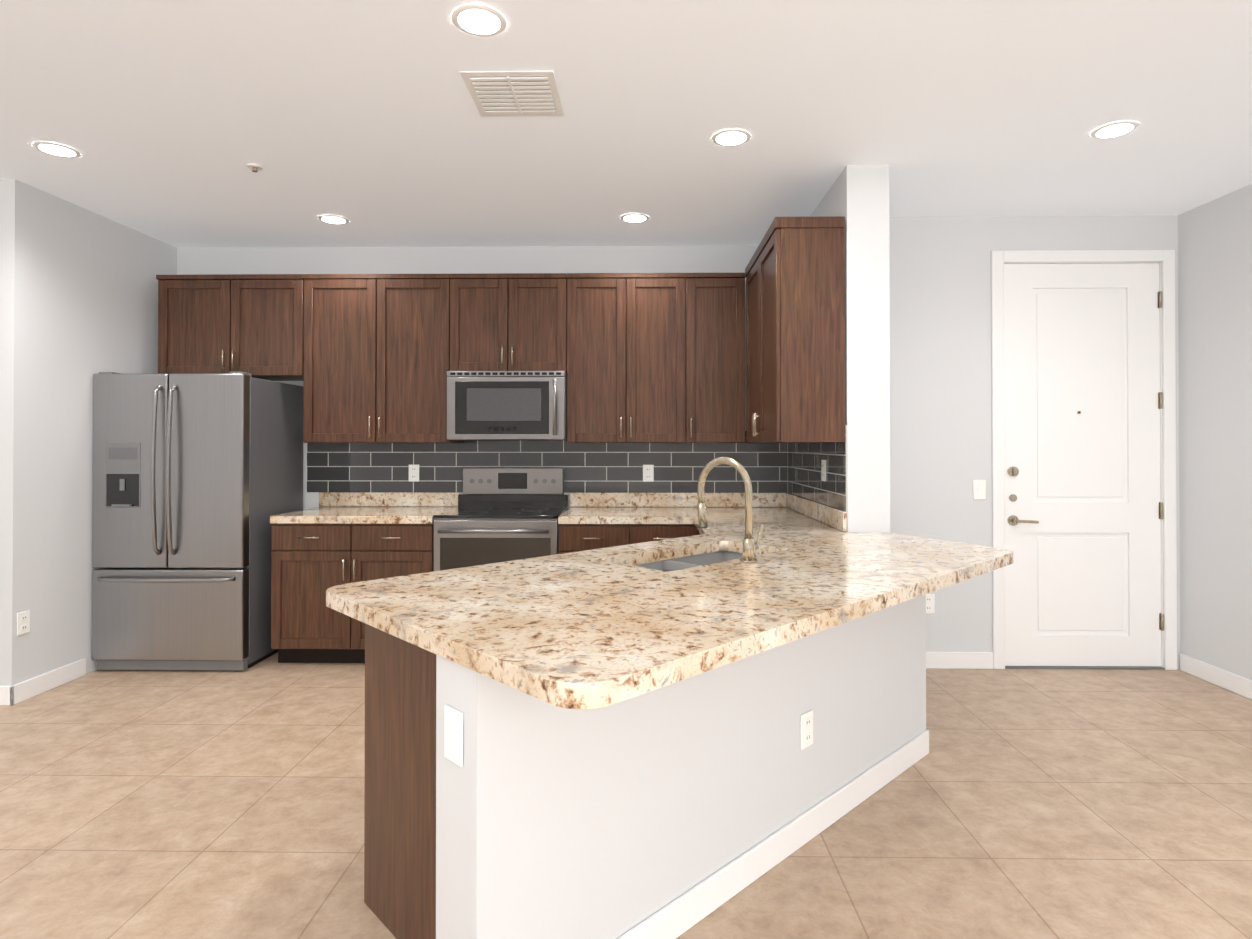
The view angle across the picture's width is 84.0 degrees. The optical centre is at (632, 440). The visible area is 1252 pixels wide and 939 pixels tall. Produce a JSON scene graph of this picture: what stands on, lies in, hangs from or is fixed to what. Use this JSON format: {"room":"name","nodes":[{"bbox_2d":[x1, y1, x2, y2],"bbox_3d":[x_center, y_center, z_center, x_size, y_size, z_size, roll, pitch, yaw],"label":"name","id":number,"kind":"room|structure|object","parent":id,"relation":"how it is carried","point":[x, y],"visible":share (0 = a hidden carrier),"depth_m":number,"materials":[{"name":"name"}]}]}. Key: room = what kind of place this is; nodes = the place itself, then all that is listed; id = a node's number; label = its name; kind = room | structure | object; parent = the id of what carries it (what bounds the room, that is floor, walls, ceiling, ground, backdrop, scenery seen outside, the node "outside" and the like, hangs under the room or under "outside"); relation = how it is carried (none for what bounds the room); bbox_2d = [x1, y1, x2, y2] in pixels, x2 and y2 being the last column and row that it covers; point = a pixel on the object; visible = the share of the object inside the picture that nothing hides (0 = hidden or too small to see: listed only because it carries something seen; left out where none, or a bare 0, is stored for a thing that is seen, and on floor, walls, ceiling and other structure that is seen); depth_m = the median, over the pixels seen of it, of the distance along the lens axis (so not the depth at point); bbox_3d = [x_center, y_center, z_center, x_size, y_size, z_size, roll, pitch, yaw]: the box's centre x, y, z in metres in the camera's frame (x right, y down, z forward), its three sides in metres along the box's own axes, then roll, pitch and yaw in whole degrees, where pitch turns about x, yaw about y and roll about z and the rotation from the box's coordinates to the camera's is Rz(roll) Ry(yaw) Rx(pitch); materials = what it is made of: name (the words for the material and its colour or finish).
{"room":"kitchen","nodes":[
{"label":"kitchen","id":0,"kind":"room"},
{"bbox_2d":[0,652,1251,938],"bbox_3d":[-0.900,1.406,0.816,8.700,0.100,8.467,0,0,1],"label":"floor","id":1,"kind":"structure","parent":0,"point":[1012,804],"depth_m":2.52,"materials":[{"name":"tile"}]},
{"bbox_2d":[91,372,302,669],"bbox_3d":[-2.749,0.488,4.450,0.905,1.787,0.808,0,0,1],"label":"fridge","id":2,"kind":"object","parent":1,"relation":"on","point":[197,481],"visible":1,"depth_m":4.12,"materials":[{"name":"silver metal"}]},
{"bbox_2d":[271,523,356,662],"bbox_3d":[-1.950,0.946,4.524,0.490,0.873,0.670,0,0,1],"label":"base cabinet","id":3,"kind":"object","parent":1,"relation":"on","point":[310,564],"visible":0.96,"depth_m":4.23,"materials":[{"name":"brown wood"}]},
{"bbox_2d":[365,623,401,639],"bbox_3d":[-0.292,0.929,2.147,0.965,0.872,0.953,0,0,1],"label":"base cabinet","id":4,"kind":"object","parent":1,"relation":"on","point":[371,633],"depth_m":2.00,"materials":[{"name":"brown wood"}]},
{"bbox_2d":[270,457,817,708],"bbox_3d":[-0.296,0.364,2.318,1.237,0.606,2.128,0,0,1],"label":"countertop","id":5,"kind":"structure","parent":4,"relation":"on","point":[596,628],"depth_m":1.91,"materials":[{"name":"stone"}]},
{"bbox_2d":[633,551,755,570],"bbox_3d":[0.264,0.584,2.749,0.830,0.174,0.830,0,0,1],"label":"sink","id":6,"kind":"object","parent":5,"relation":"in","point":[691,559],"depth_m":2.96,"materials":[{"name":"metal"}]},
{"bbox_2d":[697,457,763,562],"bbox_3d":[0.373,0.255,2.635,0.242,0.383,0.209,0,0,1],"label":"faucet","id":7,"kind":"object","parent":5,"relation":"on","point":[749,547],"depth_m":2.58,"materials":[{"name":"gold metal"}]},
{"bbox_2d":[351,523,433,662],"bbox_3d":[-1.457,0.946,4.516,0.497,0.873,0.670,0,0,1],"label":"base cabinet","id":8,"kind":"object","parent":1,"relation":"on","point":[380,551],"visible":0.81,"depth_m":4.22,"materials":[{"name":"brown wood"}]},
{"bbox_2d":[364,640,435,938],"bbox_3d":[-0.593,0.927,1.886,0.402,0.872,0.446,0,0,1],"label":"base cabinet","id":9,"kind":"object","parent":1,"relation":"on","point":[400,807],"depth_m":1.89,"materials":[{"name":"brown wood"}]},
{"bbox_2d":[433,467,568,570],"bbox_3d":[-0.826,0.785,4.489,0.760,1.195,0.705,0,0,1],"label":"range","id":10,"kind":"object","parent":1,"relation":"on","point":[500,514],"visible":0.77,"depth_m":4.21,"materials":[{"name":"silver glass"}]},
{"bbox_2d":[559,524,628,553],"bbox_3d":[-0.229,0.946,4.498,0.427,0.873,0.670,0,0,1],"label":"drawer","id":11,"kind":"object","parent":1,"relation":"on","point":[577,537],"visible":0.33,"depth_m":4.20,"materials":[{"name":"brown wood"}]},
{"bbox_2d":[629,524,698,543],"bbox_3d":[0.194,0.946,4.492,0.420,0.873,0.670,0,0,1],"label":"base cabinet","id":12,"kind":"object","parent":1,"relation":"on","point":[640,533],"visible":0.21,"depth_m":4.20,"materials":[{"name":"brown wood"}]},
{"bbox_2d":[818,521,1012,631],"bbox_3d":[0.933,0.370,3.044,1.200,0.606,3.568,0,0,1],"label":"countertop","id":13,"kind":"structure","parent":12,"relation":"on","point":[860,574],"depth_m":2.46,"materials":[{"name":"stone"}]},
{"bbox_2d":[0,165,1251,938],"bbox_3d":[-0.900,-0.014,0.826,8.600,2.740,8.367,0,0,1],"label":"wall","id":14,"kind":"structure","parent":0,"point":[612,821],"depth_m":3.72,"materials":[{"name":"grey paint"}]},
{"bbox_2d":[0,683,19,704],"bbox_3d":[-4.112,1.326,3.623,1.794,0.100,0.012,0,0,1],"label":"baseboard","id":15,"kind":"structure","parent":14,"relation":"attached to","point":[9,695],"depth_m":3.60,"materials":[{"name":"white wood"}]},
{"bbox_2d":[17,610,29,635],"bbox_3d":[-3.222,0.966,3.680,0.008,0.118,0.075,0,0,1],"label":"outlet","id":16,"kind":"object","parent":14,"relation":"attached to","point":[23,618],"depth_m":3.68,"materials":[{"name":"white plastic"}]},
{"bbox_2d":[20,658,85,701],"bbox_3d":[-3.217,1.328,3.856,0.012,0.100,0.457,0,0,1],"label":"baseboard","id":17,"kind":"structure","parent":14,"relation":"attached to","point":[32,687],"depth_m":3.85,"materials":[{"name":"white wood"}]},
{"bbox_2d":[156,274,303,380],"bbox_3d":[-2.619,-0.747,4.686,0.964,0.660,0.390,0,0,1],"label":"upper cabinet","id":18,"kind":"object","parent":14,"relation":"attached to","point":[253,324],"visible":0.83,"depth_m":4.53,"materials":[{"name":"brown wood"}]},
{"bbox_2d":[303,274,462,442],"bbox_3d":[-1.660,-0.529,4.670,0.954,1.095,0.390,0,0,1],"label":"upper cabinet","id":19,"kind":"object","parent":14,"relation":"attached to","point":[376,357],"visible":1,"depth_m":4.52,"materials":[{"name":"brown wood"}]},
{"bbox_2d":[409,465,418,481],"bbox_3d":[-1.526,0.230,4.854,0.075,0.118,0.009,0,0,1],"label":"outlet","id":20,"kind":"object","parent":14,"relation":"attached to","point":[413,469],"depth_m":4.85,"materials":[{"name":"white plastic"}]},
{"bbox_2d":[444,705,462,767],"bbox_3d":[-0.399,0.656,1.544,0.011,0.118,0.075,0,-1,-44],"label":"outlet","id":21,"kind":"object","parent":14,"relation":"attached to","point":[453,734],"depth_m":1.54,"materials":[{"name":"white plastic"}]},
{"bbox_2d":[449,273,566,371],"bbox_3d":[-0.803,-0.759,4.659,0.760,0.635,0.390,0,0,1],"label":"upper cabinet","id":22,"kind":"object","parent":14,"relation":"attached to","point":[508,321],"visible":0.81,"depth_m":4.50,"materials":[{"name":"brown wood"}]},
{"bbox_2d":[447,371,566,439],"bbox_3d":[-0.804,-0.221,4.606,0.754,0.437,0.486,0,0,1],"label":"microwave","id":23,"kind":"object","parent":22,"relation":"attached to","point":[506,405],"visible":1,"depth_m":4.42,"materials":[{"name":"silver metal"}]},
{"bbox_2d":[307,431,782,507],"bbox_3d":[-0.599,0.210,4.842,3.363,0.550,0.020,0,0,1],"label":"backsplash","id":24,"kind":"structure","parent":14,"relation":"attached to","point":[343,474],"depth_m":4.84,"materials":[{"name":"tile"}]},
{"bbox_2d":[643,465,653,481],"bbox_3d":[0.109,0.230,4.830,0.075,0.118,0.009,0,0,1],"label":"outlet","id":25,"kind":"object","parent":14,"relation":"attached to","point":[648,470],"depth_m":4.83,"materials":[{"name":"white plastic"}]},
{"bbox_2d":[567,273,744,442],"bbox_3d":[0.153,-0.529,4.643,1.154,1.095,0.390,0,0,1],"label":"upper cabinet","id":26,"kind":"object","parent":14,"relation":"attached to","point":[655,357],"visible":1,"depth_m":4.49,"materials":[{"name":"brown wood"}]},
{"bbox_2d":[617,730,928,938],"bbox_3d":[0.417,1.316,2.260,1.741,0.100,1.616,0,0,1],"label":"baseboard","id":27,"kind":"structure","parent":14,"relation":"attached to","point":[696,904],"depth_m":2.21,"materials":[{"name":"white wood"}]},
{"bbox_2d":[745,216,844,442],"bbox_3d":[0.875,-0.547,3.959,0.372,1.120,1.023,0,0,1],"label":"upper cabinet","id":28,"kind":"object","parent":14,"relation":"attached to","point":[795,326],"visible":1,"depth_m":3.46,"materials":[{"name":"brown wood"}]},
{"bbox_2d":[800,710,812,749],"bbox_3d":[0.597,0.989,2.378,0.075,0.118,0.009,0,-1,-44],"label":"outlet","id":29,"kind":"object","parent":14,"relation":"attached to","point":[806,719],"depth_m":2.37,"materials":[{"name":"white plastic"}]},
{"bbox_2d":[783,425,846,531],"bbox_3d":[1.060,0.193,4.119,0.023,0.528,1.350,0,0,1],"label":"backsplash","id":30,"kind":"structure","parent":14,"relation":"attached to","point":[788,475],"depth_m":3.98,"materials":[{"name":"tile"}]},
{"bbox_2d":[821,460,825,480],"bbox_3d":[1.057,0.168,3.847,0.008,0.118,0.075,0,0,1],"label":"outlet","id":31,"kind":"object","parent":14,"relation":"attached to","point":[823,462],"depth_m":3.84,"materials":[{"name":"white plastic"}]},
{"bbox_2d":[926,594,934,613],"bbox_3d":[1.790,0.991,4.210,0.075,0.118,0.009,0,0,1],"label":"outlet","id":32,"kind":"object","parent":14,"relation":"attached to","point":[930,598],"depth_m":4.21,"materials":[{"name":"white plastic"}]},
{"bbox_2d":[926,652,992,668],"bbox_3d":[1.730,1.330,4.206,0.890,0.100,0.012,0,0,1],"label":"baseboard","id":33,"kind":"structure","parent":14,"relation":"attached to","point":[934,660],"depth_m":4.20,"materials":[{"name":"white wood"}]},
{"bbox_2d":[973,480,985,498],"bbox_3d":[2.100,0.301,4.209,0.075,0.118,0.011,0,0,1],"label":"light switch","id":34,"kind":"object","parent":14,"relation":"attached to","point":[979,486],"depth_m":4.21,"materials":[{"name":"white plastic"}]},
{"bbox_2d":[991,250,1176,669],"bbox_3d":[2.724,0.116,4.249,1.095,2.528,0.118,0,0,1],"label":"door frame","id":35,"kind":"structure","parent":14,"relation":"attached to","point":[1165,259],"depth_m":4.19,"materials":[{"name":"white wood"}]},
{"bbox_2d":[1004,263,1163,665],"bbox_3d":[2.724,0.147,4.211,0.949,2.442,0.109,0,0,1],"label":"entry door","id":36,"kind":"structure","parent":14,"relation":"in","point":[1083,510],"depth_m":4.22,"materials":[{"name":"white wood"}]},
{"bbox_2d":[1180,653,1251,699],"bbox_3d":[3.237,1.303,0.450,0.012,0.100,7.456,0,0,1],"label":"baseboard","id":37,"kind":"structure","parent":14,"relation":"attached to","point":[1242,686],"depth_m":3.90,"materials":[{"name":"white wood"}]},
{"bbox_2d":[0,0,1251,247],"bbox_3d":[-0.900,-1.434,0.836,8.700,0.100,8.467,0,0,1],"label":"ceiling","id":38,"kind":"structure","parent":0,"point":[168,120],"depth_m":2.92,"materials":[{"name":"white paint"}]},
{"bbox_2d":[33,142,80,157],"bbox_3d":[-2.704,-1.362,3.269,0.176,0.006,0.176,0,0,1],"label":"recessed light","id":39,"kind":"object","parent":38,"relation":"in","point":[56,149],"visible":1,"depth_m":3.26,"materials":[{"name":"white plastic"}]},
{"bbox_2d":[247,163,262,171],"bbox_3d":[-1.877,-1.349,3.457,0.070,0.028,0.070,0,0,1],"label":"sprinkler","id":40,"kind":"object","parent":38,"relation":"attached to","point":[254,167],"visible":0.98,"depth_m":3.45,"materials":[{"name":"white metal"}]},
{"bbox_2d":[318,215,348,223],"bbox_3d":[-1.839,-1.355,4.281,0.176,0.006,0.176,0,0,1],"label":"recessed light","id":41,"kind":"object","parent":38,"relation":"in","point":[332,219],"visible":0.98,"depth_m":4.27,"materials":[{"name":"white"}]},
{"bbox_2d":[452,4,505,36],"bbox_3d":[-0.502,-1.369,2.277,0.176,0.006,0.176,0,0,1],"label":"recessed light","id":42,"kind":"object","parent":38,"relation":"in","point":[479,20],"visible":1,"depth_m":2.27,"materials":[{"name":"white plastic"}]},
{"bbox_2d":[459,70,563,116],"bbox_3d":[-0.465,-1.362,2.751,0.350,0.013,0.350,0,0,1],"label":"ceiling vent","id":43,"kind":"object","parent":38,"relation":"in","point":[514,93],"visible":1,"depth_m":2.72,"materials":[{"name":"white"}]},
{"bbox_2d":[621,213,648,222],"bbox_3d":[0.015,-1.355,4.253,0.176,0.006,0.176,0,0,1],"label":"recessed light","id":44,"kind":"object","parent":38,"relation":"in","point":[634,218],"visible":0.98,"depth_m":4.25,"materials":[{"name":"white plastic"}]},
{"bbox_2d":[712,129,750,145],"bbox_3d":[0.446,-1.363,3.143,0.176,0.006,0.176,0,0,1],"label":"recessed light","id":45,"kind":"object","parent":38,"relation":"in","point":[732,137],"visible":1,"depth_m":3.13,"materials":[{"name":"white plastic"}]},
{"bbox_2d":[1091,121,1138,138],"bbox_3d":[2.123,-1.363,3.065,0.176,0.006,0.176,0,0,1],"label":"recessed light","id":46,"kind":"object","parent":38,"relation":"in","point":[1114,129],"visible":0.98,"depth_m":3.05,"materials":[{"name":"white plastic"}]}
]}

